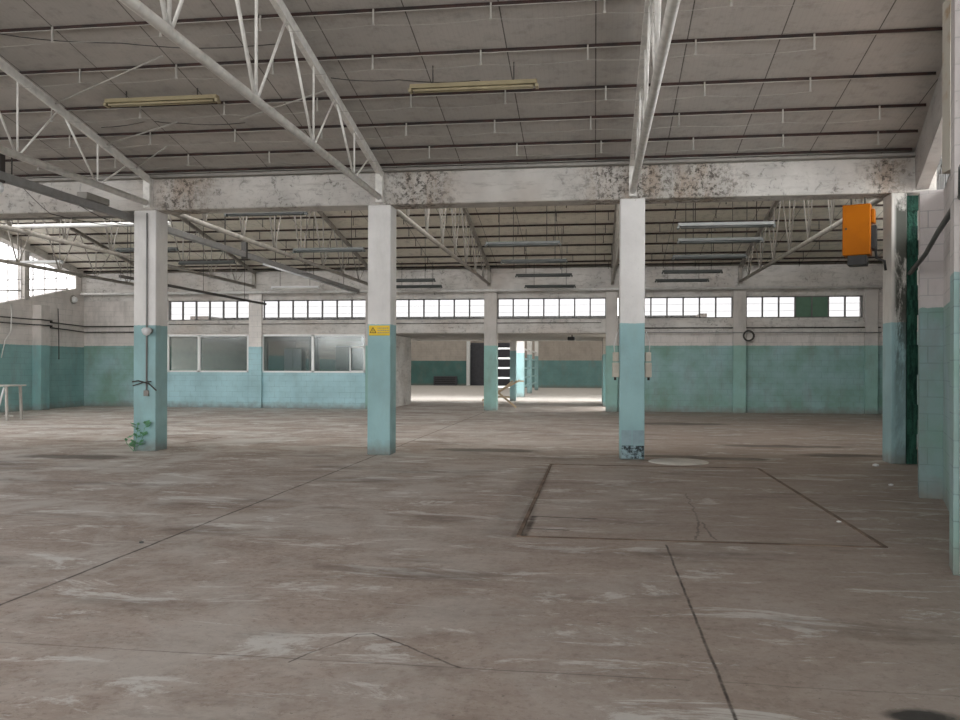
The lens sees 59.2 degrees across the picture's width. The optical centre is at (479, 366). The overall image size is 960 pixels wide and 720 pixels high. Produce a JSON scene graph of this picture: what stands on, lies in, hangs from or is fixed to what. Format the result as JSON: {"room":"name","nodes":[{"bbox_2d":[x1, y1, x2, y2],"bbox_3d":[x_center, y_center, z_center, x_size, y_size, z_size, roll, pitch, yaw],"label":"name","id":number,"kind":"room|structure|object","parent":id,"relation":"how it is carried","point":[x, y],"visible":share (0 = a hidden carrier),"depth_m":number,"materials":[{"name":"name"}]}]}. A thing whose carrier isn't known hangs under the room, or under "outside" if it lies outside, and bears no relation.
{"room":"factory floor","nodes":[
{"label":"factory floor","id":0,"kind":"room"},
{"bbox_2d":[0,273,84,412],"bbox_3d":[-17.297,-1.068,13.405,0.300,5.033,37.100,0,0,8],"label":"wall","id":1,"kind":"structure","parent":0,"point":[66,372],"depth_m":29.45,"materials":[{"name":"paint"}]},
{"bbox_2d":[0,242,68,300],"bbox_3d":[-15.820,-3.654,23.797,0.289,4.813,13.716,0,0,8],"label":"window","id":2,"kind":"structure","parent":1,"relation":"in","point":[23,279],"depth_m":28.11,"materials":[{"name":"white metal"}]},
{"bbox_2d":[32,305,49,409],"bbox_3d":[-14.905,-0.320,28.697,0.320,3.550,0.450,0,0,8],"label":"pilaster","id":3,"kind":"object","parent":1,"relation":"attached to","point":[40,334],"visible":1,"depth_m":28.49,"materials":[{"name":"paint"}]},
{"bbox_2d":[0,322,133,332],"bbox_3d":[-14.022,-1.347,24.023,3.075,0.173,14.225,0,0,8],"label":"conduit","id":4,"kind":"object","parent":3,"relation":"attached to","point":[51,326],"visible":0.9,"depth_m":29.72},
{"bbox_2d":[0,316,133,326],"bbox_3d":[-14.021,-1.542,24.023,3.075,0.143,14.225,0,0,8],"label":"conduit","id":5,"kind":"object","parent":1,"relation":"attached to","point":[51,321],"visible":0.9,"depth_m":29.61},
{"bbox_2d":[84,301,364,408],"bbox_3d":[-9.013,-0.627,30.721,11.450,4.200,0.310,0,0,8],"label":"wall","id":6,"kind":"structure","parent":0,"point":[184,389],"depth_m":30.78,"materials":[{"name":"paint"}]},
{"bbox_2d":[167,335,248,371],"bbox_3d":[-9.881,-0.490,30.723,3.110,1.360,0.100,0,0,8],"label":"window","id":7,"kind":"structure","parent":6,"relation":"in","point":[168,336],"depth_m":30.73,"materials":[{"name":"white metal"}]},
{"bbox_2d":[249,294,262,407],"bbox_3d":[-8.063,-0.614,30.395,0.480,4.180,0.160,0,0,8],"label":"pilaster","id":8,"kind":"object","parent":6,"relation":"attached to","point":[255,310],"visible":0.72,"depth_m":30.31,"materials":[{"name":"paint"}]},
{"bbox_2d":[262,334,364,372],"bbox_3d":[-5.939,-0.478,30.177,3.850,1.360,0.120,0,0,8],"label":"window","id":9,"kind":"structure","parent":6,"relation":"in","point":[312,336],"depth_m":30.14,"materials":[{"name":"white metal"}]},
{"bbox_2d":[365,293,367,408],"bbox_3d":[-3.806,-0.601,29.937,0.420,4.180,0.400,0,0,8],"label":"pilaster","id":10,"kind":"object","parent":6,"relation":"attached to","point":[366,310],"visible":0.22,"depth_m":29.76,"materials":[{"name":"paint"}]},
{"bbox_2d":[171,338,363,370],"bbox_3d":[-8.601,0.144,34.878,11.350,2.660,0.200,0,0,8],"label":"wall","id":11,"kind":"structure","parent":0,"point":[217,354],"depth_m":35.09,"materials":[{"name":"paint"}]},
{"bbox_2d":[269,341,297,370],"bbox_3d":[-3.253,0.160,35.855,22.172,2.660,4.100,0,0,30],"label":"wall","id":12,"kind":"structure","parent":0,"point":[276,348],"depth_m":38.91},
{"bbox_2d":[298,341,360,370],"bbox_3d":[-11.160,-0.459,54.806,0.900,3.850,30.400,0,0,8],"label":"wall","id":13,"kind":"structure","parent":0,"point":[327,348],"depth_m":57.38,"materials":[{"name":"paint"}]},
{"bbox_2d":[171,333,605,340],"bbox_3d":[-4.096,-1.262,34.392,20.600,0.180,8.150,0,0,8],"label":"ceiling","id":14,"kind":"structure","parent":0,"point":[425,336],"depth_m":33.27,"materials":[{"name":"concrete"}]},
{"bbox_2d":[396,336,410,406],"bbox_3d":[-3.157,0.161,32.053,0.200,2.660,4.130,0,0,8],"label":"wall","id":15,"kind":"structure","parent":0,"point":[403,344],"depth_m":32.73,"materials":[{"name":"concrete"}]},
{"bbox_2d":[411,341,465,384],"bbox_3d":[-4.834,-0.440,69.033,7.800,3.850,0.300,0,0,8],"label":"wall","id":16,"kind":"structure","parent":0,"point":[429,359],"depth_m":68.70,"materials":[{"name":"paint"}]},
{"bbox_2d":[0,199,882,273],"bbox_3d":[-1.279,-4.881,22.379,29.800,2.990,15.000,0,0,8],"label":"ceiling","id":17,"kind":"structure","parent":0,"point":[817,213],"depth_m":26.29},
{"bbox_2d":[0,229,83,277],"bbox_3d":[-15.730,-4.772,24.093,0.340,2.972,14.348,0,0,8],"label":"roof truss","id":18,"kind":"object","parent":17,"relation":"attached to","point":[39,254],"depth_m":28.50,"materials":[{"name":"white metal"}]},
{"bbox_2d":[0,157,358,293],"bbox_3d":[-5.861,-4.066,17.805,0.180,3.038,23.700,0,0,8],"label":"cable tray","id":19,"kind":"object","parent":17,"relation":"hanging from","point":[87,200],"visible":0.78,"depth_m":14.99,"materials":[{"name":"metal"}]},
{"bbox_2d":[80,285,882,294],"bbox_3d":[-0.723,-2.632,29.114,28.100,0.090,0.090,0,0,8],"label":"pipe","id":20,"kind":"object","parent":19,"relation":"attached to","point":[857,286],"visible":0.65,"depth_m":28.73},
{"bbox_2d":[119,227,266,304],"bbox_3d":[-8.272,-3.711,25.525,0.060,3.002,9.350,0,0,8],"label":"cable tray","id":21,"kind":"object","parent":17,"relation":"hanging from","point":[120,276],"visible":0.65,"depth_m":25.35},
{"bbox_2d":[178,213,235,264],"bbox_3d":[-7.981,-3.763,24.703,1.720,1.517,0.140,0,0,8],"label":"lamp","id":22,"kind":"object","parent":17,"relation":"hanging from","point":[224,261],"visible":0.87,"depth_m":24.64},
{"bbox_2d":[224,212,307,216],"bbox_3d":[-4.282,-4.477,16.934,1.720,2.889,0.140,0,0,8],"label":"lamp","id":23,"kind":"object","parent":17,"relation":"hanging from","point":[264,213],"visible":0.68,"depth_m":16.92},
{"bbox_2d":[292,211,365,252],"bbox_3d":[-3.510,-4.029,19.654,1.720,2.717,0.140,0,0,8],"label":"lamp","id":24,"kind":"object","parent":17,"relation":"hanging from","point":[334,249],"visible":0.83,"depth_m":19.60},
{"bbox_2d":[12,218,882,238],"bbox_3d":[-1.643,-4.089,25.486,27.246,0.283,0.079,0,0,8],"label":"purlin","id":25,"kind":"structure","parent":17,"relation":"attached to","point":[659,223],"depth_m":25.21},
{"bbox_2d":[30,229,882,247],"bbox_3d":[-1.387,-3.921,26.340,27.523,0.283,0.079,0,0,8],"label":"purlin","id":26,"kind":"structure","parent":17,"relation":"attached to","point":[656,234],"depth_m":26.04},
{"bbox_2d":[77,256,882,270],"bbox_3d":[-0.641,-3.430,28.832,28.333,0.283,0.079,0,0,8],"label":"purlin","id":27,"kind":"structure","parent":17,"relation":"attached to","point":[663,260],"depth_m":28.69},
{"bbox_2d":[83,260,882,272],"bbox_3d":[-0.523,-3.466,29.229,28.459,0.058,0.061,0,0,8],"label":"roof purlin","id":28,"kind":"structure","parent":17,"relation":"attached to","point":[871,260],"depth_m":28.89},
{"bbox_2d":[485,206,560,246],"bbox_3d":[0.969,-4.051,19.045,1.720,2.647,0.140,0,0,8],"label":"lamp","id":29,"kind":"object","parent":17,"relation":"hanging from","point":[508,243],"visible":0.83,"depth_m":18.99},
{"bbox_2d":[501,246,567,263],"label":"lamp","id":30,"kind":"object","parent":17,"relation":"hanging from","point":[515,261],"depth_m":21.67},
{"bbox_2d":[515,273,572,276],"bbox_3d":[1.919,-3.430,25.374,1.720,1.451,0.140,0,0,8],"label":"lamp","id":31,"kind":"object","parent":17,"relation":"hanging from","point":[538,274],"visible":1,"depth_m":25.32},
{"bbox_2d":[524,263,575,287],"bbox_3d":[2.353,-3.102,28.343,1.720,0.897,0.140,0,0,8],"label":"lamp","id":32,"kind":"object","parent":17,"relation":"hanging from","point":[526,286],"visible":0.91,"depth_m":28.28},
{"bbox_2d":[655,279,708,282],"bbox_3d":[6.540,-3.199,27.369,1.720,0.897,0.140,0,0,8],"label":"lamp","id":33,"kind":"object","parent":17,"relation":"hanging from","point":[657,280],"visible":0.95,"depth_m":27.31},
{"bbox_2d":[662,220,722,273],"bbox_3d":[6.126,-3.460,24.398,1.720,1.517,0.140,0,0,8],"label":"lamp","id":34,"kind":"object","parent":17,"relation":"hanging from","point":[711,270],"visible":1,"depth_m":24.33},
{"bbox_2d":[672,202,746,259],"bbox_3d":[5.412,-3.815,19.954,1.720,2.522,0.140,0,0,8],"label":"lamp","id":35,"kind":"object","parent":17,"relation":"hanging from","point":[699,256],"visible":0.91,"depth_m":19.90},
{"bbox_2d":[677,203,763,243],"bbox_3d":[4.943,-4.063,17.394,1.720,3.016,0.140,0,0,8],"label":"lamp","id":36,"kind":"object","parent":17,"relation":"hanging from","point":[730,239],"visible":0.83,"depth_m":17.35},
{"bbox_2d":[677,201,775,228],"bbox_3d":[4.439,-4.249,15.242,1.720,3.484,0.140,0,0,8],"label":"lamp","id":37,"kind":"object","parent":17,"relation":"hanging from","point":[755,224],"visible":0.83,"depth_m":15.20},
{"bbox_2d":[0,0,945,178],"bbox_3d":[-5.546,-4.924,7.342,25.400,3.114,15.650,0,0,8],"label":"ceiling","id":38,"kind":"structure","parent":0,"point":[514,26],"depth_m":11.41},
{"bbox_2d":[0,33,275,48],"bbox_3d":[-4.556,-4.122,10.582,3.964,0.236,0.053,0,0,-2],"label":"cable","id":39,"kind":"object","parent":38,"relation":"hanging from","point":[0,33],"visible":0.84,"depth_m":10.60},
{"bbox_2d":[103,88,220,107],"bbox_3d":[-4.529,-3.839,12.022,1.720,0.210,0.140,0,0,8],"label":"lamp","id":40,"kind":"object","parent":38,"relation":"hanging from","point":[207,98],"visible":1,"depth_m":11.98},
{"bbox_2d":[5,129,918,172],"bbox_3d":[-5.162,-3.440,14.127,23.540,0.240,0.079,0,0,8],"label":"purlin","id":41,"kind":"structure","parent":38,"relation":"attached to","point":[782,136],"depth_m":13.37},
{"bbox_2d":[0,103,926,150],"bbox_3d":[-5.355,-3.591,13.356,23.365,0.240,0.079,0,0,8],"label":"purlin","id":42,"kind":"structure","parent":38,"relation":"attached to","point":[879,107],"depth_m":12.58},
{"bbox_2d":[408,62,538,93],"bbox_3d":[-0.091,-3.814,11.115,1.720,0.348,0.140,0,0,8],"label":"lamp","id":43,"kind":"object","parent":38,"relation":"hanging from","point":[432,87],"visible":1,"depth_m":11.08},
{"bbox_2d":[915,68,941,189],"bbox_3d":[5.210,-3.976,8.618,0.180,2.430,9.826,0,0,20],"label":"beam","id":44,"kind":"structure","parent":38,"relation":"attached to","point":[928,150],"depth_m":12.01,"materials":[{"name":"concrete"}]},
{"bbox_2d":[0,400,959,719],"bbox_3d":[-1.972,1.554,15.204,40.000,0.120,45.600,0,0,8],"label":"floor","id":45,"kind":"structure","parent":0,"point":[283,569],"depth_m":6.21,"materials":[{"name":"concrete"}]},
{"bbox_2d":[0,384,25,420],"bbox_3d":[-13.470,0.975,23.329,1.560,0.971,0.700,0,0,8],"label":"work table","id":46,"kind":"object","parent":45,"relation":"on","point":[5,389],"visible":1,"depth_m":22.97,"materials":[{"name":"grey wood"}]},
{"bbox_2d":[124,420,150,449],"bbox_3d":[-6.016,1.208,14.855,0.474,0.554,0.203,0,0,8],"label":"weed","id":47,"kind":"object","parent":45,"relation":"on","point":[133,443],"visible":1,"depth_m":14.85,"materials":[{"name":"green plant"}]},
{"bbox_2d":[134,210,167,450],"bbox_3d":[-5.900,-0.643,15.144,0.420,4.250,0.420,0,0,8],"label":"concrete column","id":48,"kind":"structure","parent":45,"relation":"on","point":[153,407],"depth_m":14.95,"materials":[{"name":"paint"}]},
{"bbox_2d":[143,213,148,395],"bbox_3d":[-5.881,-1.103,14.905,0.080,3.230,0.050,0,0,8],"label":"conduit","id":49,"kind":"object","parent":48,"relation":"attached to","point":[145,392],"visible":1,"depth_m":14.90,"materials":[{"name":"plastic"}]},
{"bbox_2d":[0,157,936,217],"bbox_3d":[-4.909,-3.040,15.030,24.400,0.550,0.460,0,0,8],"label":"cross beam","id":50,"kind":"structure","parent":48,"relation":"on","point":[877,178],"depth_m":14.10,"materials":[{"name":"white concrete"}]},
{"bbox_2d":[0,58,152,208],"bbox_3d":[-6.806,-4.444,7.736,0.120,3.287,14.508,0,0,8],"label":"roof truss","id":51,"kind":"object","parent":50,"relation":"on","point":[146,201],"visible":1,"depth_m":12.62,"materials":[{"name":"metal"}]},
{"bbox_2d":[55,55,162,104],"bbox_3d":[-5.167,-3.926,11.630,2.398,0.279,0.022,0,0,31],"label":"rod","id":52,"kind":"object","parent":51,"relation":"attached to","point":[147,62],"visible":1,"depth_m":11.54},
{"bbox_2d":[0,0,848,46],"bbox_3d":[-6.037,-4.125,10.623,22.746,0.240,0.079,0,0,8],"label":"purlin","id":53,"kind":"structure","parent":51,"relation":"on","point":[519,2],"depth_m":10.05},
{"bbox_2d":[0,72,936,124],"bbox_3d":[-5.559,-3.751,12.536,23.180,0.240,0.079,0,0,8],"label":"purlin","id":54,"kind":"structure","parent":51,"relation":"on","point":[914,74],"depth_m":11.71,"materials":[{"name":"metal"}]},
{"bbox_2d":[0,27,941,87],"bbox_3d":[-5.806,-3.943,11.550,22.956,0.240,0.079,0,0,8],"label":"purlin","id":55,"kind":"structure","parent":51,"relation":"on","point":[932,29],"depth_m":10.75,"materials":[{"name":"metal"}]},
{"bbox_2d":[119,0,383,202],"bbox_3d":[-2.664,-4.431,7.172,0.120,3.287,14.508,0,0,8],"label":"roof truss","id":56,"kind":"object","parent":50,"relation":"attached to","point":[166,26],"visible":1,"depth_m":9.82,"materials":[{"name":"metal"}]},
{"bbox_2d":[2,152,915,183],"bbox_3d":[-4.971,-3.341,14.938,24.300,0.047,0.460,0,0,8],"label":"ledge","id":57,"kind":"object","parent":50,"relation":"on","point":[913,154],"visible":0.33,"depth_m":13.98,"materials":[{"name":"concrete"}]},
{"bbox_2d":[15,148,911,177],"bbox_3d":[-5.009,-3.413,14.741,23.677,0.058,0.061,0,0,8],"label":"purlin","id":58,"kind":"structure","parent":57,"relation":"on","point":[890,149],"depth_m":14.00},
{"bbox_2d":[629,0,680,196],"bbox_3d":[1.518,-4.419,6.603,0.120,3.287,14.508,0,0,8],"label":"roof truss","id":59,"kind":"object","parent":50,"relation":"on","point":[645,106],"visible":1,"depth_m":9.67,"materials":[{"name":"metal"}]},
{"bbox_2d":[842,197,886,270],"bbox_3d":[6.085,-2.095,13.357,0.635,1.173,0.295,0,0,30],"label":"heater","id":60,"kind":"object","parent":50,"relation":"hanging from","point":[859,236],"visible":1,"depth_m":13.29,"materials":[{"name":"orange metal"}]},
{"bbox_2d":[284,348,305,370],"bbox_3d":[-6.974,0.379,31.821,0.700,2.200,0.460,0,0,8],"label":"storage cabinet","id":61,"kind":"object","parent":45,"relation":"on","point":[294,358],"visible":0.4,"depth_m":31.61,"materials":[{"name":"paint"}]},
{"bbox_2d":[336,346,363,370],"bbox_3d":[-4.956,0.335,32.556,1.100,2.300,0.520,0,0,8],"label":"storage cabinet","id":62,"kind":"object","parent":45,"relation":"on","point":[342,352],"visible":0.28,"depth_m":32.31,"materials":[{"name":"paint"}]},
{"bbox_2d":[367,205,395,454],"bbox_3d":[-1.689,-0.630,14.571,0.400,4.250,0.420,0,0,8],"label":"concrete column","id":63,"kind":"structure","parent":45,"relation":"on","point":[381,408],"depth_m":14.37,"materials":[{"name":"paint"}]},
{"bbox_2d":[369,325,389,335],"bbox_3d":[-1.709,-0.620,14.348,0.360,0.170,0.016,0,0,8],"label":"warning sign","id":64,"kind":"object","parent":63,"relation":"attached to","point":[374,330],"visible":1,"depth_m":14.34,"materials":[{"name":"yellow metal"}]},
{"bbox_2d":[484,292,497,410],"bbox_3d":[0.385,-0.589,29.366,0.440,4.180,0.440,0,0,8],"label":"concrete column","id":65,"kind":"structure","parent":45,"relation":"on","point":[490,298],"depth_m":29.14,"materials":[{"name":"paint"}]},
{"bbox_2d":[82,263,882,292],"bbox_3d":[-0.467,-3.041,29.499,28.700,0.720,0.470,0,0,8],"label":"cross beam","id":66,"kind":"structure","parent":65,"relation":"on","point":[806,274],"depth_m":28.97,"materials":[{"name":"concrete"}]},
{"bbox_2d":[0,219,133,285],"bbox_3d":[-12.942,-4.464,23.826,0.120,3.289,14.138,0,0,8],"label":"roof truss","id":67,"kind":"object","parent":66,"relation":"attached to","point":[17,262],"visible":0.62,"depth_m":25.86,"materials":[{"name":"metal"}]},
{"bbox_2d":[6,221,170,228],"bbox_3d":[-11.366,-2.994,18.200,9.950,0.100,0.100,0,0,8],"label":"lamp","id":68,"kind":"object","parent":67,"relation":"on","point":[54,225],"visible":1,"depth_m":17.79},
{"bbox_2d":[0,215,255,288],"bbox_3d":[-9.028,-4.452,23.293,0.120,3.289,14.138,0,0,8],"label":"roof truss","id":69,"kind":"object","parent":66,"relation":"attached to","point":[8,226],"visible":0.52,"depth_m":24.13,"materials":[{"name":"metal"}]},
{"bbox_2d":[0,216,114,220],"bbox_3d":[-11.379,-2.854,16.436,10.400,0.110,0.110,0,0,8],"label":"pipe","id":70,"kind":"object","parent":69,"relation":"attached to","point":[88,217],"visible":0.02,"depth_m":15.95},
{"bbox_2d":[173,211,367,285],"bbox_3d":[-4.768,-4.439,22.713,0.120,3.289,14.138,0,0,8],"label":"roof truss","id":71,"kind":"object","parent":66,"relation":"attached to","point":[203,223],"visible":0.51,"depth_m":22.41,"materials":[{"name":"metal"}]},
{"bbox_2d":[396,208,490,285],"bbox_3d":[-0.626,-4.427,22.149,0.120,3.289,14.138,0,0,8],"label":"roof truss","id":72,"kind":"object","parent":66,"relation":"attached to","point":[399,213],"visible":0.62,"depth_m":22.54,"materials":[{"name":"metal"}]},
{"bbox_2d":[611,204,619,284],"bbox_3d":[3.536,-4.414,21.583,0.120,3.289,14.138,0,0,8],"label":"roof truss","id":73,"kind":"object","parent":66,"relation":"attached to","point":[615,245],"visible":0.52,"depth_m":23.87,"materials":[{"name":"metal"}]},
{"bbox_2d":[738,198,882,283],"bbox_3d":[7.678,-4.402,21.019,0.120,3.289,14.138,0,0,8],"label":"roof truss","id":74,"kind":"object","parent":66,"relation":"attached to","point":[873,202],"visible":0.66,"depth_m":21.58,"materials":[{"name":"metal"}]},
{"bbox_2d":[0,204,882,226],"bbox_3d":[-1.936,-4.282,24.507,26.928,0.283,0.079,0,0,8],"label":"purlin","id":75,"kind":"structure","parent":74,"relation":"on","point":[825,206],"depth_m":24.10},
{"bbox_2d":[48,239,882,256],"bbox_3d":[-1.120,-3.745,27.232,27.813,0.283,0.079,0,0,8],"label":"purlin","id":76,"kind":"structure","parent":74,"relation":"on","point":[819,241],"depth_m":26.94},
{"bbox_2d":[65,249,882,265],"bbox_3d":[-0.844,-3.564,28.153,28.112,0.283,0.079,0,0,8],"label":"purlin","id":77,"kind":"structure","parent":74,"relation":"on","point":[877,249],"depth_m":27.89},
{"bbox_2d":[482,379,523,407],"bbox_3d":[0.817,0.961,30.594,1.512,1.038,0.473,0,0,8],"label":"trestle","id":78,"kind":"object","parent":45,"relation":"on","point":[519,380],"visible":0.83,"depth_m":30.45,"materials":[{"name":"brown wood"}]},
{"bbox_2d":[510,341,516,400],"bbox_3d":[1.469,0.174,37.419,0.260,2.660,0.350,0,0,8],"label":"concrete column","id":79,"kind":"structure","parent":45,"relation":"on","point":[513,344],"depth_m":37.25,"materials":[{"name":"paint"}]},
{"bbox_2d":[605,290,617,411],"bbox_3d":[4.488,-0.577,28.808,0.400,4.180,0.440,0,0,8],"label":"concrete column","id":80,"kind":"structure","parent":45,"relation":"on","point":[611,393],"depth_m":28.59,"materials":[{"name":"paint"}]},
{"bbox_2d":[619,198,644,459],"bbox_3d":[2.506,-0.618,13.950,0.400,4.250,0.420,0,0,8],"label":"concrete column","id":81,"kind":"structure","parent":45,"relation":"on","point":[632,211],"depth_m":13.74,"materials":[{"name":"paint"}]},
{"bbox_2d":[612,332,618,379],"bbox_3d":[2.242,-0.184,13.945,0.116,0.802,0.160,0,0,8],"label":"switch box","id":82,"kind":"object","parent":81,"relation":"attached to","point":[615,366],"visible":1,"depth_m":13.87,"materials":[{"name":"beige metal"}]},
{"bbox_2d":[621,430,643,458],"bbox_3d":[2.480,1.257,13.729,0.360,0.460,0.012,0,0,8],"label":"base","id":83,"kind":"object","parent":81,"relation":"attached to","point":[630,452],"visible":1,"depth_m":13.73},
{"bbox_2d":[645,331,651,379],"bbox_3d":[2.757,-0.183,13.875,0.116,0.802,0.160,0,0,8],"label":"switch box","id":84,"kind":"object","parent":81,"relation":"attached to","point":[648,366],"visible":0.87,"depth_m":13.80,"materials":[{"name":"beige metal"}]},
{"bbox_2d":[649,458,708,464],"bbox_3d":[3.158,1.504,13.446,0.940,0.012,0.940,0,0,8],"label":"round patch","id":85,"kind":"object","parent":45,"relation":"on","point":[668,461],"visible":1,"depth_m":13.39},
{"bbox_2d":[516,464,887,547],"bbox_3d":[2.243,1.501,10.041,3.115,0.012,5.625,0,0,8],"label":"pit cover","id":86,"kind":"object","parent":45,"relation":"on","point":[524,522],"visible":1,"depth_m":7.60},
{"bbox_2d":[882,193,906,463],"bbox_3d":[6.589,-0.605,13.434,0.230,4.250,0.400,0,0,8],"label":"concrete column","id":87,"kind":"structure","parent":45,"relation":"on","point":[894,204],"depth_m":13.25,"materials":[{"name":"paint"}]},
{"bbox_2d":[949,0,959,575],"bbox_3d":[3.736,-1.089,6.183,0.495,5.200,0.335,0,0,24],"label":"pillar","id":88,"kind":"object","parent":45,"relation":"on","point":[954,471],"visible":1,"depth_m":6.13,"materials":[{"name":"paint"}]},
{"bbox_2d":[907,165,959,275],"bbox_3d":[3.969,-1.214,7.311,0.223,0.301,5.431,0,0,24],"label":"pipe","id":89,"kind":"object","parent":88,"relation":"attached to","point":[946,218],"visible":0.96,"depth_m":8.49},
{"bbox_2d":[470,341,509,344],"bbox_3d":[1.560,-2.070,68.516,5.000,0.550,0.200,0,0,8],"label":"wall","id":90,"kind":"structure","parent":0,"point":[470,341],"depth_m":68.60,"materials":[{"name":"paint"}]},
{"bbox_2d":[470,343,516,385],"bbox_3d":[1.442,-0.221,68.431,5.000,3.450,0.200,0,0,8],"label":"door","id":91,"kind":"structure","parent":90,"relation":"in","point":[476,349],"depth_m":68.56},
{"bbox_2d":[411,385,601,400],"bbox_3d":[2.835,1.569,57.946,70.000,0.118,40.400,0,0,8],"label":"floor","id":92,"kind":"structure","parent":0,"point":[418,392],"depth_m":47.72,"materials":[{"name":"concrete"}]},
{"bbox_2d":[434,376,456,385],"bbox_3d":[-2.804,1.117,68.407,1.900,0.750,0.290,0,0,8],"label":"storage box","id":93,"kind":"object","parent":92,"relation":"on","point":[438,380],"visible":1,"depth_m":68.26,"materials":[{"name":"black metal"}]},
{"bbox_2d":[466,341,469,385],"bbox_3d":[-0.936,-0.423,68.124,0.270,3.840,0.350,0,0,8],"label":"concrete column","id":94,"kind":"structure","parent":92,"relation":"on","point":[467,342],"depth_m":67.95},
{"bbox_2d":[516,341,524,396],"bbox_3d":[2.043,-0.414,42.513,0.380,3.840,0.400,0,0,8],"label":"concrete column","id":95,"kind":"structure","parent":92,"relation":"on","point":[520,359],"depth_m":42.32,"materials":[{"name":"paint"}]},
{"bbox_2d":[527,341,531,392],"bbox_3d":[2.844,-0.411,48.434,0.270,3.840,0.350,0,0,8],"label":"concrete column","id":96,"kind":"structure","parent":92,"relation":"on","point":[529,343],"depth_m":48.25,"materials":[{"name":"paint"}]},
{"bbox_2d":[525,341,601,387],"bbox_3d":[7.936,-0.401,61.643,9.900,3.850,0.300,0,0,8],"label":"wall","id":97,"kind":"structure","parent":0,"point":[561,364],"depth_m":61.70,"materials":[{"name":"paint"}]},
{"bbox_2d":[602,337,605,406],"bbox_3d":[5.154,0.185,34.722,0.250,2.660,5.000,0,0,8],"label":"wall","id":98,"kind":"structure","parent":0,"point":[604,338],"depth_m":32.26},
{"bbox_2d":[618,295,882,413],"bbox_3d":[9.222,-0.472,28.265,9.150,4.000,0.260,0,0,8],"label":"wall","id":99,"kind":"structure","parent":0,"point":[821,373],"depth_m":28.09,"materials":[{"name":"paint"}]},
{"bbox_2d":[167,317,882,333],"bbox_3d":[1.020,-1.417,29.336,25.100,0.480,0.350,0,0,8],"label":"cross beam","id":100,"kind":"structure","parent":99,"relation":"on","point":[464,325],"depth_m":29.10,"materials":[{"name":"concrete"}]},
{"bbox_2d":[169,300,248,320],"bbox_3d":[-9.826,-2.050,30.757,3.164,0.720,0.080,0,0,8],"label":"window","id":101,"kind":"structure","parent":100,"relation":"on","point":[178,310],"depth_m":30.77,"materials":[{"name":"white glass"}]},
{"bbox_2d":[263,299,365,319],"bbox_3d":[-5.897,-2.038,30.222,3.854,0.720,0.080,0,0,8],"label":"window","id":102,"kind":"structure","parent":100,"relation":"on","point":[274,309],"depth_m":30.22,"materials":[{"name":"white glass"}]},
{"bbox_2d":[84,288,882,301],"bbox_3d":[-0.609,-2.532,29.583,28.400,0.300,0.300,0,0,8],"label":"lintel","id":103,"kind":"object","parent":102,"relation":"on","point":[835,291],"visible":0.43,"depth_m":29.25,"materials":[{"name":"concrete"}]},
{"bbox_2d":[169,322,600,324],"bbox_3d":[-3.617,-1.531,29.750,15.600,0.021,0.024,0,0,8],"label":"conduit","id":104,"kind":"object","parent":100,"relation":"attached to","point":[551,322],"visible":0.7,"depth_m":29.61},
{"bbox_2d":[396,299,483,319],"bbox_3d":[-1.701,-2.025,29.651,3.824,0.720,0.080,0,0,8],"label":"window","id":105,"kind":"structure","parent":100,"relation":"on","point":[405,308],"depth_m":29.60,"materials":[{"name":"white glass"}]},
{"bbox_2d":[497,298,605,318],"bbox_3d":[2.461,-2.013,29.085,3.744,0.720,0.080,0,0,8],"label":"window","id":106,"kind":"structure","parent":100,"relation":"on","point":[507,308],"depth_m":29.08,"materials":[{"name":"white glass"}]},
{"bbox_2d":[618,297,732,317],"bbox_3d":[6.583,-2.000,28.524,3.784,0.720,0.080,0,0,8],"label":"window","id":107,"kind":"structure","parent":100,"relation":"on","point":[655,307],"depth_m":28.46,"materials":[{"name":"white glass"}]},
{"bbox_2d":[645,327,880,328],"bbox_3d":[8.917,-1.303,28.044,8.300,0.038,0.044,0,0,8],"label":"conduit","id":108,"kind":"object","parent":100,"relation":"attached to","point":[645,327],"visible":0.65,"depth_m":28.12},
{"bbox_2d":[746,295,862,317],"bbox_3d":[10.700,-1.988,27.963,3.714,0.720,0.080,0,0,8],"label":"window","id":109,"kind":"structure","parent":100,"relation":"on","point":[756,306],"depth_m":27.95,"materials":[{"name":"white glass"}]},
{"bbox_2d":[732,289,745,412],"bbox_3d":[8.633,-0.564,28.123,0.420,4.180,0.160,0,0,8],"label":"pilaster","id":110,"kind":"object","parent":99,"relation":"attached to","point":[739,295],"visible":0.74,"depth_m":28.05,"materials":[{"name":"paint"}]},
{"bbox_2d":[864,288,877,413],"bbox_3d":[12.755,-0.552,27.562,0.400,4.180,0.160,0,0,8],"label":"pilaster","id":111,"kind":"object","parent":99,"relation":"attached to","point":[870,294],"visible":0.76,"depth_m":27.49,"materials":[{"name":"paint"}]},
{"bbox_2d":[645,332,881,332],"bbox_3d":[8.906,-1.143,27.965,8.300,0.051,0.036,0,0,8],"label":"conduit","id":112,"kind":"object","parent":111,"relation":"attached to","point":[645,332],"visible":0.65,"depth_m":27.87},
{"bbox_2d":[906,195,918,463],"bbox_3d":[6.783,-0.580,13.378,0.169,4.200,0.359,0,0,8],"label":"curtain","id":113,"kind":"object","parent":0,"point":[912,201],"visible":0.66,"depth_m":13.23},
{"bbox_2d":[917,176,949,510],"bbox_3d":[8.930,-1.773,17.065,0.250,6.600,23.590,0,0,25],"label":"wall","id":114,"kind":"structure","parent":0,"point":[946,280],"depth_m":9.23,"materials":[{"name":"paint"}]},
{"bbox_2d":[918,189,943,498],"bbox_3d":[5.303,-0.259,9.891,0.294,3.550,0.398,0,0,25],"label":"wall pier","id":115,"kind":"object","parent":114,"relation":"attached to","point":[931,202],"visible":0.79,"depth_m":9.73,"materials":[{"name":"paint"}]},
{"bbox_2d":[937,0,950,189],"bbox_3d":[5.464,-3.332,9.889,0.260,2.798,7.342,0,0,25],"label":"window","id":116,"kind":"structure","parent":114,"relation":"in","point":[943,169],"depth_m":8.61,"materials":[{"name":"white glass"}]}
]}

